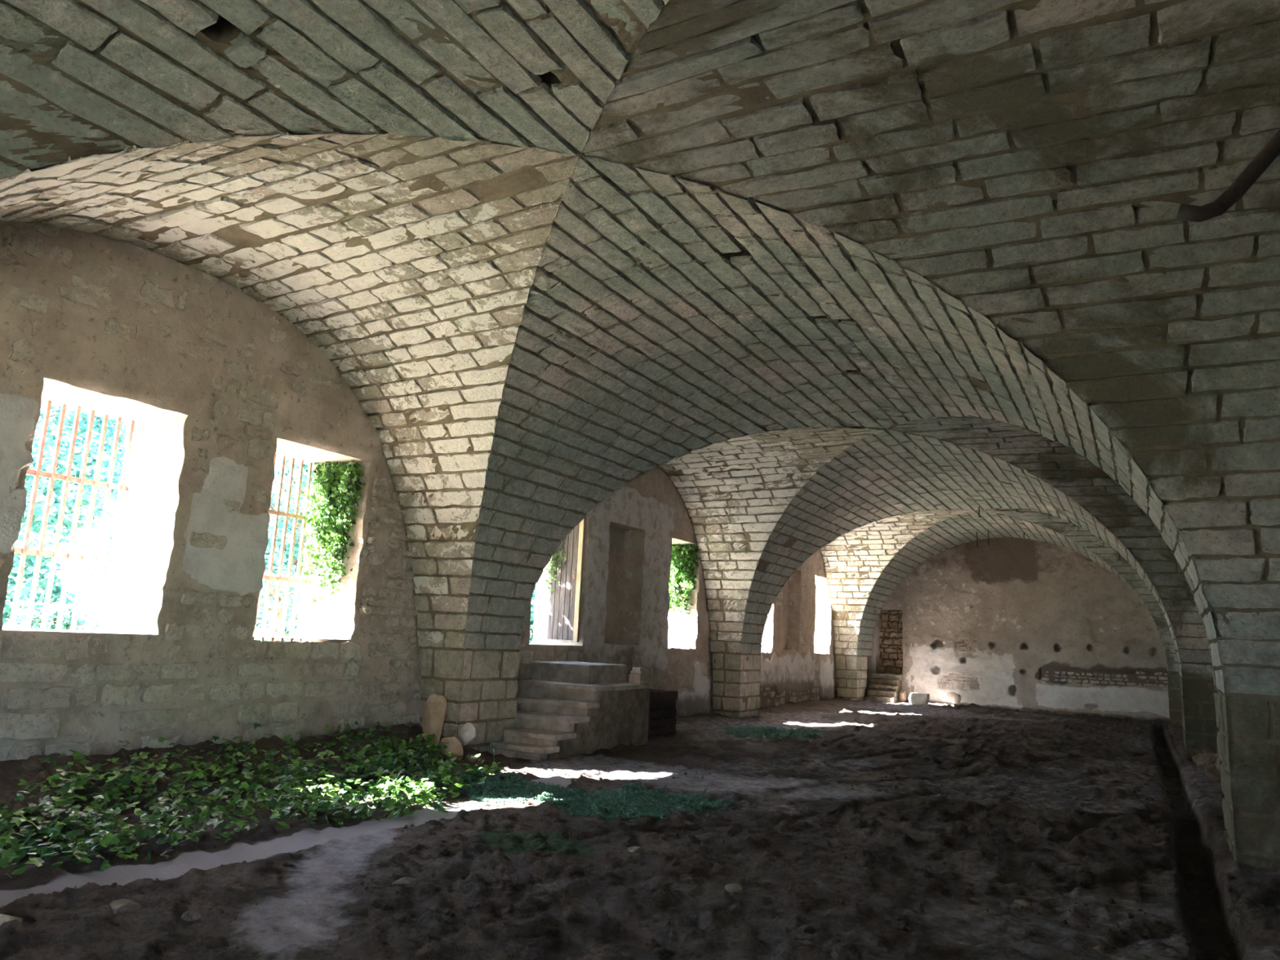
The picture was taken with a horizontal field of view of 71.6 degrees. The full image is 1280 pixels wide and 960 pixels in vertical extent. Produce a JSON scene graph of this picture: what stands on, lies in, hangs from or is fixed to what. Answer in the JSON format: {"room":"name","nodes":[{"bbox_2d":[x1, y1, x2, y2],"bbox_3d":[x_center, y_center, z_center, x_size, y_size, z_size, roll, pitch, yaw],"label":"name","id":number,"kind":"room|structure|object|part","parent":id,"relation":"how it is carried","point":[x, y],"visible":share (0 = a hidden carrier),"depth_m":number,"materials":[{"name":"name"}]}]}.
{"room":"vaulted stone cellar","nodes":[
{"label":"vaulted stone cellar","id":0,"kind":"room"},
{"bbox_2d":[0,220,836,761],"bbox_3d":[-2.386,1.009,13.443,1.097,6.700,39.115,-3,-12,29],"label":"wall","id":1,"kind":"structure","parent":0,"point":[215,383],"depth_m":9.12,"materials":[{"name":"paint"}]},
{"bbox_2d":[8,400,134,631],"bbox_3d":[-5.605,0.344,8.477,0.032,2.260,1.360,-3,-12,29],"label":"bars","id":2,"kind":"object","parent":1,"relation":"in","point":[37,472],"visible":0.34,"depth_m":8.62,"materials":[{"name":"metal"}]},
{"bbox_2d":[252,453,315,641],"bbox_3d":[-4.425,0.759,10.566,0.032,2.280,1.370,-3,-12,29],"label":"bars","id":3,"kind":"object","parent":1,"relation":"in","point":[277,513],"visible":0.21,"depth_m":10.79,"materials":[{"name":"metal"}]},
{"bbox_2d":[296,460,365,604],"bbox_3d":[-3.792,0.608,10.939,0.939,1.844,0.546,-2,-11,23],"label":"ivy","id":4,"kind":"object","parent":1,"relation":"attached to","point":[335,485],"visible":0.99,"depth_m":10.86,"materials":[{"name":"green plant"}]},
{"bbox_3d":[-3.794,0.646,10.898,0.695,1.611,0.315,-5,-13,36],"label":"stem","id":5,"kind":"part","parent":4,"relation":"part of","materials":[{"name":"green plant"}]},
{"bbox_2d":[540,538,567,599],"bbox_3d":[-1.458,1.450,15.302,0.575,1.453,0.514,4,-10,-10],"label":"ivy","id":6,"kind":"object","parent":1,"relation":"attached to","point":[554,556],"visible":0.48,"depth_m":15.20,"materials":[{"name":"green plant"}]},
{"bbox_3d":[-1.477,1.485,15.282,0.403,1.318,0.394,0,-10,14],"label":"stem","id":7,"kind":"part","parent":6,"relation":"part of","materials":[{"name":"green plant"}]},
{"bbox_2d":[546,516,586,642],"bbox_3d":[-1.266,1.674,15.122,0.620,2.120,0.119,-3,-12,29],"label":"door leaf","id":8,"kind":"structure","parent":1,"relation":"in","point":[565,602],"depth_m":15.08,"materials":[{"name":"brown wood"}]},
{"bbox_3d":[-1.025,1.665,15.011,0.090,2.120,0.060,-3,-12,29],"label":"frame post","id":9,"kind":"part","parent":8,"relation":"part of","materials":[{"name":"brown wood"}]},
{"bbox_2d":[667,543,699,614],"bbox_3d":[0.791,2.052,19.005,0.962,1.615,0.704,1,-10,6],"label":"ivy","id":10,"kind":"object","parent":1,"relation":"attached to","point":[683,562],"visible":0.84,"depth_m":18.90,"materials":[{"name":"green plant"}]},
{"bbox_2d":[0,696,1279,959],"bbox_3d":[1.990,3.467,10.408,9.672,0.677,37.291,-3,-12,29],"label":"floor","id":11,"kind":"structure","parent":0,"point":[1211,910],"depth_m":6.52,"materials":[{"name":"brown soil"}]},
{"bbox_2d":[0,913,22,925],"bbox_3d":[-3.557,2.187,4.484,0.845,0.124,0.119,2,-10,1],"label":"stone","id":12,"kind":"object","parent":11,"relation":"on","point":[3,917],"visible":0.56,"depth_m":4.48,"materials":[{"name":"beige stone"}]},
{"bbox_2d":[109,899,142,914],"bbox_3d":[-2.810,2.335,4.827,0.169,0.070,0.158,-3,-12,29],"label":"loose stone","id":13,"kind":"object","parent":11,"relation":"on","point":[121,906],"visible":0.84,"depth_m":4.81,"materials":[{"name":"beige stone"}]},
{"bbox_2d":[181,910,201,920],"bbox_3d":[-2.422,2.353,4.790,0.098,0.045,0.080,11,-13,-39],"label":"loose stone","id":14,"kind":"object","parent":11,"relation":"on","point":[191,915],"visible":1,"depth_m":4.77,"materials":[{"name":"grey stone"}]},
{"bbox_2d":[0,720,504,878],"bbox_3d":[-3.677,2.464,7.062,2.603,0.631,7.467,-3,-12,29],"label":"ivy","id":15,"kind":"object","parent":11,"relation":"on","point":[382,787],"visible":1,"depth_m":7.49,"materials":[{"name":"green plant"}]},
{"bbox_2d":[391,876,417,887],"bbox_3d":[-1.452,2.492,5.491,0.152,0.062,0.150,3,-10,-2],"label":"loose stone","id":16,"kind":"object","parent":11,"relation":"on","point":[406,882],"visible":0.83,"depth_m":5.45,"materials":[{"name":"beige stone"}]},
{"bbox_2d":[422,693,447,746],"bbox_3d":[-2.520,3.016,10.870,0.260,0.775,0.274,8,-11,-26],"label":"leaning stone","id":17,"kind":"object","parent":11,"relation":"on","point":[436,705],"visible":0.74,"depth_m":10.80,"materials":[{"name":"beige stone"}]},
{"bbox_2d":[440,736,463,759],"bbox_3d":[-2.241,3.191,10.559,0.278,0.276,0.143,5,-10,-13],"label":"loose stone","id":18,"kind":"object","parent":11,"relation":"on","point":[455,746],"visible":0.8,"depth_m":10.51,"materials":[{"name":"beige stone"}]},
{"bbox_2d":[458,722,475,746],"bbox_3d":[-2.126,3.136,10.923,0.224,0.289,0.108,-1,-11,18],"label":"loose stone","id":19,"kind":"object","parent":11,"relation":"on","point":[467,733],"visible":0.99,"depth_m":10.89,"materials":[{"name":"grey stone"}]},
{"bbox_2d":[419,647,519,753],"bbox_3d":[-2.252,3.013,11.819,0.638,1.502,1.470,-3,-12,29],"label":"stone pier","id":20,"kind":"object","parent":11,"relation":"on","point":[479,687],"visible":0.73,"depth_m":11.46,"materials":[{"name":"beige stone"}]},
{"bbox_2d":[463,753,476,762],"bbox_3d":[-2.039,3.343,10.657,0.198,0.104,0.137,-3,-12,29],"label":"loose stone","id":21,"kind":"object","parent":11,"relation":"on","point":[468,757],"visible":0.9,"depth_m":10.60,"materials":[{"name":"stone"}]},
{"bbox_2d":[477,757,487,764],"bbox_3d":[-1.892,3.369,10.617,0.108,0.086,0.128,11,-13,-39],"label":"loose stone","id":22,"kind":"object","parent":11,"relation":"on","point":[480,759],"visible":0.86,"depth_m":10.59,"materials":[{"name":"stone"}]},
{"bbox_2d":[416,768,644,810],"bbox_3d":[-1.194,3.153,9.042,2.702,0.154,1.248,-4,-12,33],"label":"moss","id":23,"kind":"object","parent":11,"relation":"on","point":[532,788],"visible":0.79,"depth_m":8.97,"materials":[{"name":"green plant"}]},
{"bbox_2d":[489,661,650,760],"bbox_3d":[-1.168,3.361,12.845,1.492,1.374,2.882,-3,-12,29],"label":"stone staircase","id":24,"kind":"structure","parent":11,"relation":"on","point":[566,708],"depth_m":12.57,"materials":[{"name":"grey stone"}]},
{"bbox_2d":[628,675,646,684],"bbox_3d":[-0.035,3.082,13.719,0.204,0.134,0.222,-3,-12,29],"label":"stone block","id":25,"kind":"object","parent":24,"relation":"on","point":[637,679],"visible":0.86,"depth_m":13.63,"materials":[{"name":"stone"}]},
{"bbox_2d":[631,671,644,675],"bbox_3d":[-0.035,2.990,13.749,0.173,0.062,0.182,-1,-11,21],"label":"brick","id":26,"kind":"object","parent":25,"relation":"on","point":[633,673],"visible":0.9,"depth_m":13.67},
{"bbox_2d":[632,666,646,671],"bbox_3d":[-0.011,2.936,13.758,0.153,0.058,0.173,-4,-12,35],"label":"brick","id":27,"kind":"object","parent":26,"relation":"on","point":[634,668],"visible":1,"depth_m":13.70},
{"bbox_2d":[627,845,642,853],"bbox_3d":[-0.041,2.788,6.699,0.086,0.037,0.097,-6,-13,39],"label":"loose stone","id":28,"kind":"object","parent":11,"relation":"on","point":[633,849],"visible":1,"depth_m":6.68,"materials":[{"name":"beige stone"}]},
{"bbox_2d":[535,781,737,821],"bbox_3d":[-0.148,3.118,8.616,1.802,0.179,1.879,-4,-12,34],"label":"plants","id":29,"kind":"object","parent":11,"relation":"on","point":[615,813],"visible":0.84,"depth_m":8.51,"materials":[{"name":"green plant"}]},
{"bbox_2d":[0,743,1279,959],"bbox_3d":[1.174,3.078,7.907,8.125,0.222,11.053,-3,-12,29],"label":"crumbs","id":30,"kind":"object","parent":11,"relation":"on","point":[260,867],"visible":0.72,"depth_m":5.72,"materials":[{"name":"brown soil"}]},
{"bbox_2d":[648,724,675,737],"bbox_3d":[-0.009,4.134,14.712,0.840,0.140,1.000,-3,-12,29],"label":"wooden pallet","id":31,"kind":"object","parent":11,"relation":"on","point":[666,729],"visible":0.33,"depth_m":14.51,"materials":[{"name":"brown wood"}]},
{"bbox_2d":[648,715,676,728],"bbox_3d":[0.003,3.999,14.753,0.840,0.140,1.000,-3,-12,29],"label":"wooden pallet","id":32,"kind":"object","parent":31,"relation":"on","point":[655,722],"visible":0.32,"depth_m":14.54,"materials":[{"name":"brown wood"}]},
{"bbox_2d":[648,707,676,719],"bbox_3d":[0.009,3.856,14.754,0.840,0.140,1.000,-3,-12,29],"label":"wooden pallet","id":33,"kind":"object","parent":32,"relation":"on","point":[669,712],"visible":0.32,"depth_m":14.56,"materials":[{"name":"brown wood"}]},
{"bbox_2d":[648,698,675,710],"bbox_3d":[-0.002,3.718,14.788,0.840,0.140,1.000,-3,-12,29],"label":"wooden pallet","id":34,"kind":"object","parent":33,"relation":"on","point":[668,703],"visible":0.35,"depth_m":14.59,"materials":[{"name":"brown wood"}]},
{"bbox_2d":[649,688,678,702],"bbox_3d":[0.034,3.583,14.824,0.840,0.140,1.000,-3,-12,29],"label":"wooden pallet","id":35,"kind":"object","parent":34,"relation":"on","point":[655,694],"visible":0.44,"depth_m":14.66,"materials":[{"name":"brown wood"}]},
{"bbox_2d":[724,884,746,893],"bbox_3d":[0.610,2.628,5.699,0.142,0.057,0.104,0,-11,17],"label":"loose stone","id":36,"kind":"object","parent":11,"relation":"on","point":[732,888],"visible":0.98,"depth_m":5.67,"materials":[{"name":"beige stone"}]},
{"bbox_2d":[712,653,760,717],"bbox_3d":[2.160,4.604,19.631,0.630,1.502,1.456,-3,-12,29],"label":"stone pier","id":37,"kind":"object","parent":11,"relation":"on","point":[736,677],"visible":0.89,"depth_m":19.18,"materials":[{"name":"beige stone"}]},
{"bbox_2d":[721,724,830,740],"bbox_3d":[2.554,4.564,16.118,2.311,0.139,2.203,6,-10,-16],"label":"moss","id":38,"kind":"object","parent":11,"relation":"on","point":[745,729],"visible":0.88,"depth_m":15.99,"materials":[{"name":"green plant"}]},
{"bbox_2d":[835,654,867,700],"bbox_3d":[6.576,6.195,27.442,0.629,1.502,1.481,-3,-12,29],"label":"stone pier","id":39,"kind":"object","parent":11,"relation":"on","point":[851,670],"visible":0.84,"depth_m":26.98,"materials":[{"name":"beige stone"}]},
{"bbox_2d":[864,673,902,703],"bbox_3d":[7.535,6.484,27.459,0.880,0.925,1.080,-3,-12,29],"label":"stone steps","id":40,"kind":"structure","parent":11,"relation":"on","point":[882,687],"depth_m":27.37,"materials":[{"name":"beige stone"}]},
{"bbox_2d":[898,689,906,702],"bbox_3d":[8.045,6.647,27.175,0.211,0.415,0.230,-2,-11,26],"label":"loose stone","id":41,"kind":"object","parent":11,"relation":"on","point":[902,695],"visible":0.92,"depth_m":27.11,"materials":[{"name":"beige stone"}]},
{"bbox_2d":[908,693,929,705],"bbox_3d":[8.254,6.541,26.224,0.602,0.475,0.272,0,-10,15],"label":"lump","id":42,"kind":"object","parent":11,"relation":"on","point":[917,699],"visible":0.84,"depth_m":26.14,"materials":[{"name":"grey stone"}]},
{"bbox_2d":[944,692,960,703],"bbox_3d":[9.399,6.548,26.644,0.469,0.344,0.245,-2,-11,26],"label":"loose stone","id":43,"kind":"object","parent":11,"relation":"on","point":[955,698],"visible":1,"depth_m":26.57,"materials":[{"name":"beige stone"}]},
{"bbox_2d":[1013,898,1031,907],"bbox_3d":[2.470,2.740,5.736,0.085,0.040,0.112,12,-14,-43],"label":"loose stone","id":44,"kind":"object","parent":11,"relation":"on","point":[1025,904],"visible":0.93,"depth_m":5.71,"materials":[{"name":"beige stone"}]},
{"bbox_2d":[1092,944,1107,954],"bbox_3d":[2.633,2.689,5.086,0.076,0.045,0.103,-4,-12,35],"label":"loose stone","id":45,"kind":"object","parent":11,"relation":"on","point":[1100,948],"visible":0.98,"depth_m":5.05,"materials":[{"name":"grey stone"}]},
{"bbox_2d":[1166,671,1182,725],"bbox_3d":[14.208,5.792,23.208,0.624,1.510,1.474,-3,-12,29],"label":"stone pier","id":46,"kind":"object","parent":11,"relation":"on","point":[1173,677],"visible":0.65,"depth_m":22.80,"materials":[{"name":"grey stone"}]},
{"bbox_2d":[1191,752,1203,762],"bbox_3d":[8.461,4.182,13.324,0.213,0.153,0.289,7,-11,-22],"label":"rubble stone","id":47,"kind":"object","parent":11,"relation":"on","point":[1195,758],"visible":0.32,"depth_m":13.35,"materials":[{"name":"stone"}]},
{"bbox_2d":[1179,676,1217,757],"bbox_3d":[9.792,4.203,15.400,0.627,1.502,1.458,-3,-12,29],"label":"stone pier","id":48,"kind":"object","parent":11,"relation":"on","point":[1200,729],"visible":0.7,"depth_m":14.94,"materials":[{"name":"grey stone"}]},
{"bbox_2d":[1195,756,1213,771],"bbox_3d":[8.316,4.170,12.947,0.260,0.235,0.273,6,-11,-20],"label":"rubble stone","id":49,"kind":"object","parent":11,"relation":"on","point":[1202,763],"visible":0.44,"depth_m":12.95,"materials":[{"name":"brown stone"}]},
{"bbox_2d":[1199,752,1215,759],"bbox_3d":[8.471,4.219,13.151,0.301,0.338,0.249,-2,-11,23],"label":"rubble stone","id":50,"kind":"object","parent":11,"relation":"on","point":[1208,754],"visible":0.21,"depth_m":13.15,"materials":[{"name":"stone"}]},
{"bbox_2d":[1203,747,1213,753],"bbox_3d":[8.589,4.182,13.313,0.222,0.313,0.300,3,-10,-1],"label":"rubble stone","id":51,"kind":"object","parent":11,"relation":"on","point":[1206,750],"visible":0.28,"depth_m":13.32,"materials":[{"name":"grey stone"}]},
{"bbox_2d":[1204,761,1220,783],"bbox_3d":[7.730,3.908,11.815,0.348,0.289,0.248,2,-10,4],"label":"rubble stone","id":52,"kind":"object","parent":11,"relation":"on","point":[1211,771],"visible":0.52,"depth_m":11.79,"materials":[{"name":"brown stone"}]},
{"bbox_2d":[1212,753,1218,761],"bbox_3d":[8.136,3.945,12.381,0.183,0.277,0.223,9,-12,-32],"label":"rubble stone","id":53,"kind":"object","parent":11,"relation":"on","point":[1215,757],"visible":0.1,"depth_m":12.39,"materials":[{"name":"stone"}]},
{"bbox_2d":[1214,758,1220,770],"bbox_3d":[7.763,3.857,11.781,0.210,0.321,0.281,9,-12,-32],"label":"rubble stone","id":54,"kind":"object","parent":11,"relation":"on","point":[1217,763],"visible":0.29,"depth_m":11.79,"materials":[{"name":"stone"}]},
{"bbox_2d":[1213,691,1279,867],"bbox_3d":[5.370,2.612,7.588,0.636,1.507,1.457,-3,-12,29],"label":"stone pier","id":55,"kind":"object","parent":11,"relation":"on","point":[1248,739],"visible":0.9,"depth_m":7.17,"materials":[{"name":"grey stone"}]},
{"bbox_2d":[0,0,1279,698],"bbox_3d":[3.026,0.586,12.566,9.490,4.027,33.164,-3,-12,29],"label":"ceiling","id":56,"kind":"structure","parent":0,"point":[1036,162],"depth_m":7.14,"materials":[{"name":"stone"}]},
{"bbox_2d":[866,537,1169,720],"bbox_3d":[11.335,4.078,27.169,12.100,6.700,1.214,-3,-12,29],"label":"wall","id":57,"kind":"structure","parent":0,"point":[1029,625],"depth_m":26.40,"materials":[{"name":"paint"}]},
{"bbox_3d":[6.772,0.563,8.567,1.028,6.700,38.755,-3,-12,29],"label":"wall","id":58,"kind":"structure","parent":0,"visible":0},
{"bbox_2d":[1176,128,1279,222],"bbox_3d":[2.185,-1.417,2.553,1.161,1.234,0.047,-3,-12,29],"label":"pipe","id":59,"kind":"object","parent":58,"relation":"attached to","point":[1267,155],"visible":1,"depth_m":2.65,"materials":[{"name":"black metal"}]},
{"label":"outside","id":60,"kind":"structure","parent":0,"visible":0},
{"bbox_2d":[2,614,297,641],"bbox_3d":[-22.998,5.085,29.467,50.797,1.020,90.000,-3,-12,29],"label":"ground","id":61,"kind":"structure","parent":60,"point":[8,622],"depth_m":22.79,"materials":[{"name":"soil"}]},
{"bbox_2d":[14,600,99,630],"bbox_3d":[-6.592,1.672,9.947,0.801,0.615,0.710,1,-10,9],"label":"bush","id":62,"kind":"object","parent":61,"relation":"on","point":[37,617],"visible":0.41,"depth_m":9.82,"materials":[{"name":"green plant"}]},
{"bbox_2d":[2,403,127,628],"bbox_3d":[-11.874,-0.435,16.326,4.772,6.995,4.554,6,-11,-20],"label":"tree","id":63,"kind":"object","parent":61,"relation":"on","point":[39,507],"visible":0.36,"depth_m":15.95,"materials":[{"name":"green plant"}]},
{"bbox_2d":[80,417,306,631],"bbox_3d":[-13.019,1.089,25.993,6.389,7.416,5.819,10,-12,-35],"label":"tree","id":64,"kind":"object","parent":61,"relation":"on","point":[104,569],"visible":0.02,"depth_m":24.04,"materials":[{"name":"green plant"}]},
{"bbox_2d":[254,564,302,641],"bbox_3d":[-5.675,1.963,13.608,1.194,1.396,1.400,-3,-12,29],"label":"bush","id":65,"kind":"object","parent":61,"relation":"on","point":[282,595],"visible":0.36,"depth_m":13.50,"materials":[{"name":"green plant"}]},
{"bbox_2d":[256,457,313,640],"bbox_3d":[-7.503,0.816,19.716,4.662,6.122,4.339,2,-10,6],"label":"tree","id":66,"kind":"object","parent":61,"relation":"on","point":[280,525],"visible":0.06,"depth_m":18.44,"materials":[{"name":"green plant"}]},
{"bbox_2d":[269,460,311,590],"bbox_3d":[-12.263,1.595,34.252,6.888,9.250,6.168,5,-10,-16],"label":"tree","id":67,"kind":"object","parent":61,"relation":"on","point":[273,495],"visible":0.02,"depth_m":32.54,"materials":[{"name":"green plant"}]},
{"bbox_2d":[272,461,314,511],"bbox_3d":[-4.293,0.131,14.396,2.600,5.393,2.889,-6,-13,40],"label":"tree","id":68,"kind":"object","parent":61,"relation":"on","point":[286,469],"visible":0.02,"depth_m":14.04,"materials":[{"name":"green plant"}]},
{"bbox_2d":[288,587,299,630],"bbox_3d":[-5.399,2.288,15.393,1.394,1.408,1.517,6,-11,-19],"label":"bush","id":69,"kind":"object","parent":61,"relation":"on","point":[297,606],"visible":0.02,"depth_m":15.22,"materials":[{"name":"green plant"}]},
{"bbox_2d":[528,584,536,643],"bbox_3d":[-2.952,2.505,29.274,4.580,6.512,4.036,-3,-12,29],"label":"tree","id":70,"kind":"object","parent":61,"relation":"on","point":[534,592],"visible":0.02,"depth_m":28.52,"materials":[{"name":"green plant"}]}
]}

